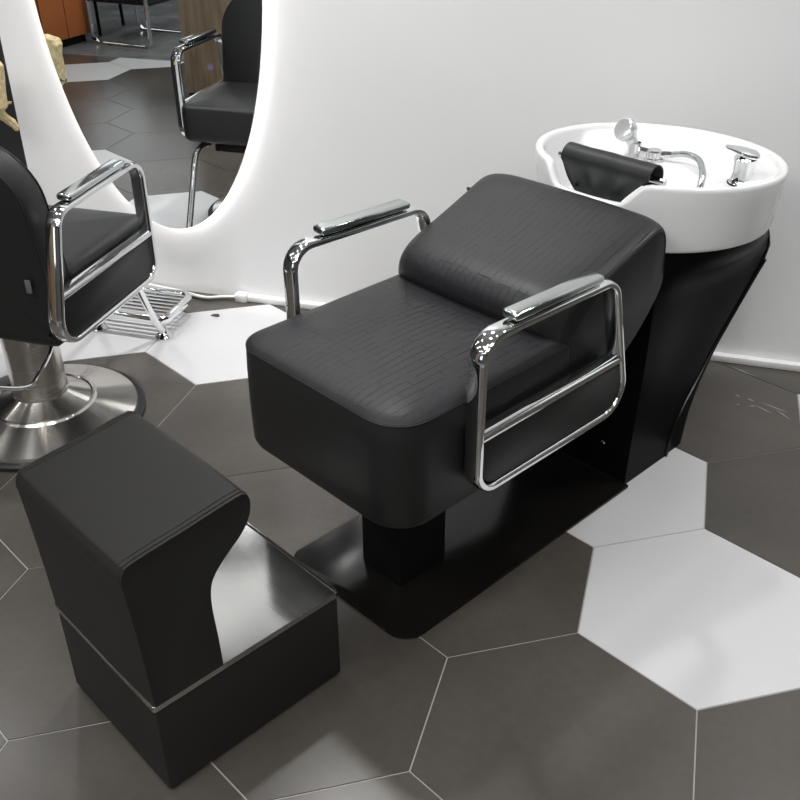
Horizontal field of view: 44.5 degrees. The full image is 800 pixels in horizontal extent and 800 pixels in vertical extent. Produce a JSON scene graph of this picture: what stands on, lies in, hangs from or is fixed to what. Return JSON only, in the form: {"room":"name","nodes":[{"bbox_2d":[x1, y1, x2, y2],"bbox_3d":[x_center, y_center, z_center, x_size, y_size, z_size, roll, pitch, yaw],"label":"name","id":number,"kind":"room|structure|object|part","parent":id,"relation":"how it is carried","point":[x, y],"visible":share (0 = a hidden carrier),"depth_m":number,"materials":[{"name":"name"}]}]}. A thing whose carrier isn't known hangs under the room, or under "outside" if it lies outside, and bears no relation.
{"room":"salon","nodes":[
{"label":"salon","id":0,"kind":"room"},
{"bbox_2d":[0,291,799,799],"bbox_3d":[-1.888,1.224,1.037,10.389,0.004,6.570,8,33,14],"label":"floor","id":1,"kind":"structure","parent":0,"point":[650,650],"depth_m":2.12,"materials":[{"name":"grey tile"}]},
{"bbox_2d":[0,146,191,471],"bbox_3d":[-0.998,-0.445,2.881,0.582,0.894,1.050,8,33,14],"label":"chair","id":2,"kind":"object","parent":1,"relation":"on","point":[65,270],"visible":0.98,"depth_m":2.70,"materials":[{"name":"black leather"}]},
{"bbox_3d":[-1.002,-0.107,2.656,0.036,0.123,0.341,4,32,8],"label":"pump lever","id":3,"kind":"part","parent":2,"relation":"part of","materials":[{"name":"silver metal"}]},
{"bbox_3d":[-1.098,-0.406,2.484,0.473,0.543,0.182,8,33,14],"label":"backrest","id":4,"kind":"part","parent":2,"relation":"part of","materials":[{"name":"black leather"}]},
{"bbox_3d":[-1.021,-0.416,2.787,0.474,0.161,0.430,8,33,14],"label":"seat","id":5,"kind":"part","parent":2,"relation":"part of","materials":[{"name":"black leather"}]},
{"bbox_3d":[-0.804,-0.310,2.650,0.050,0.112,0.457,8,33,14],"label":"panel","id":6,"kind":"part","parent":2,"relation":"part of","materials":[{"name":"black leather"}]},
{"bbox_3d":[-0.796,-0.398,2.595,0.042,0.359,0.490,8,33,14],"label":"armrest","id":7,"kind":"part","parent":2,"relation":"part of","materials":[{"name":"silver metal"}]},
{"bbox_3d":[-0.853,-0.319,3.137,0.026,0.371,0.300,8,33,14],"label":"footrest leg","id":8,"kind":"part","parent":2,"relation":"part of","materials":[{"name":"silver metal"}]},
{"bbox_2d":[15,411,339,788],"bbox_3d":[-0.406,0.342,1.894,0.441,0.583,0.367,-27,40,-36],"label":"footrest","id":9,"kind":"object","parent":1,"relation":"on","point":[186,625],"visible":1,"depth_m":1.74,"materials":[{"name":"black leather"}]},
{"bbox_2d":[15,411,249,707],"bbox_3d":[-0.472,0.276,1.780,0.260,0.349,0.367,-27,40,-36],"label":"cushion","id":10,"kind":"object","parent":9,"relation":"on","point":[132,529],"depth_m":1.67,"materials":[{"name":"black leather"}]},
{"bbox_2d":[55,522,336,712],"bbox_3d":[-0.400,0.394,1.933,0.424,0.013,0.365,-27,40,-36],"label":"tray","id":11,"kind":"object","parent":9,"relation":"on","point":[261,593],"depth_m":1.92,"materials":[{"name":"silver metal"}]},
{"bbox_2d":[147,283,234,298],"bbox_3d":[-0.925,-0.419,3.668,0.721,0.024,0.051,8,33,14],"label":"power cable","id":12,"kind":"object","parent":1,"relation":"on","point":[149,284],"visible":0.39,"depth_m":3.60,"materials":[{"name":"white plastic"}]},
{"bbox_2d":[235,291,248,302],"bbox_3d":[-0.580,-0.379,3.592,0.045,0.032,0.036,8,33,14],"label":"clip","id":13,"kind":"object","parent":1,"relation":"on","point":[240,296],"visible":1,"depth_m":3.58,"materials":[{"name":"white plastic"}]},
{"bbox_2d":[245,117,788,638],"bbox_3d":[0.354,-0.147,2.427,1.468,0.849,0.627,-27,40,-36],"label":"chair","id":14,"kind":"object","parent":1,"relation":"on","point":[536,347],"visible":0.98,"depth_m":2.18,"materials":[{"name":"black leather"}]},
{"bbox_3d":[-0.070,-0.268,2.350,0.490,0.359,0.042,-27,40,-36],"label":"armrest","id":15,"kind":"part","parent":14,"relation":"part of","materials":[{"name":"silver metal"}]},
{"bbox_3d":[0.009,0.246,2.278,0.150,0.322,0.131,-27,40,-36],"label":"support post","id":16,"kind":"part","parent":14,"relation":"part of","materials":[{"name":"black metal"}]},
{"bbox_3d":[0.004,-0.028,2.122,0.516,0.274,0.516,-27,40,-36],"label":"seat","id":17,"kind":"part","parent":14,"relation":"part of","materials":[{"name":"black leather"}]},
{"bbox_3d":[0.170,0.306,2.495,0.831,0.008,0.410,-27,40,-36],"label":"plate","id":18,"kind":"part","parent":14,"relation":"part of","materials":[{"name":"black metal"}]},
{"bbox_3d":[0.287,-0.258,2.303,0.414,0.396,0.510,-27,40,-36],"label":"backrest","id":19,"kind":"part","parent":14,"relation":"part of","materials":[{"name":"black leather"}]},
{"bbox_3d":[0.313,-0.049,1.987,0.490,0.359,0.042,-27,40,-36],"label":"armrest","id":20,"kind":"part","parent":14,"relation":"part of","materials":[{"name":"silver metal"}]},
{"bbox_3d":[0.309,0.036,2.048,0.457,0.112,0.050,-27,40,-36],"label":"panel","id":21,"kind":"part","parent":14,"relation":"part of","materials":[{"name":"black leather"}]},
{"bbox_2d":[558,142,666,201],"bbox_3d":[0.490,-0.533,2.311,0.084,0.097,0.300,-27,40,-36],"label":"neck rest","id":22,"kind":"object","parent":14,"relation":"on","point":[592,171],"visible":1,"depth_m":2.29,"materials":[{"name":"black rubber"}]},
{"bbox_3d":[0.497,-0.549,2.309,0.016,0.016,0.300,-27,40,-36],"label":"rod","id":23,"kind":"part","parent":22,"relation":"part of","materials":[{"name":"silver metal"}]},
{"bbox_2d":[614,117,705,187],"bbox_3d":[0.669,-0.611,2.548,0.250,0.189,0.228,8,33,14],"label":"faucet","id":24,"kind":"object","parent":14,"relation":"on","point":[681,168],"depth_m":2.59,"materials":[{"name":"silver metal"}]},
{"bbox_2d":[535,122,788,252],"bbox_3d":[0.657,-0.565,2.511,0.624,0.179,0.624,-27,40,-36],"label":"washbasin","id":25,"kind":"object","parent":14,"relation":"in","point":[722,193],"depth_m":2.41,"materials":[{"name":"white ceramic"}]},
{"bbox_3d":[0.846,-0.612,2.417,0.085,0.032,0.062,6,32,11],"label":"lever","id":26,"kind":"part","parent":14,"relation":"part of","materials":[{"name":"silver metal"}]},
{"bbox_2d":[0,0,799,361],"bbox_3d":[1.295,-1.298,2.473,5.532,2.750,0.100,8,33,14],"label":"wall","id":27,"kind":"structure","parent":0,"point":[362,104],"depth_m":3.06,"materials":[{"name":"white paint"}]},
{"bbox_2d":[0,39,27,167],"bbox_3d":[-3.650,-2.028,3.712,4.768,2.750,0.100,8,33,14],"label":"mirror","id":28,"kind":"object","parent":27,"relation":"attached to","point":[10,139],"depth_m":3.54,"materials":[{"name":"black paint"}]},
{"bbox_2d":[34,0,263,228],"bbox_3d":[-0.813,-1.289,3.123,0.828,1.563,0.025,8,33,14],"label":"wall mirror","id":29,"kind":"object","parent":27,"relation":"attached to","point":[169,88],"visible":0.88,"depth_m":3.26,"materials":[{"name":"clear glass"}]},
{"bbox_2d":[247,293,799,371],"bbox_3d":[1.684,-0.046,3.035,4.700,0.024,0.027,8,33,14],"label":"baseboard","id":30,"kind":"structure","parent":27,"relation":"attached to","point":[304,304],"depth_m":3.18,"materials":[{"name":"white"}]},
{"bbox_3d":[-1.375,-1.051,3.360,0.227,0.044,0.191,8,33,14],"label":"wall hook","id":31,"kind":"object","parent":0,"visible":0},
{"bbox_2d":[0,61,19,130],"bbox_3d":[-1.356,-1.019,3.261,0.118,0.257,0.094,8,33,14],"label":"bundle","id":32,"kind":"object","parent":31,"relation":"hanging from","point":[4,116],"visible":1,"depth_m":3.25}
]}

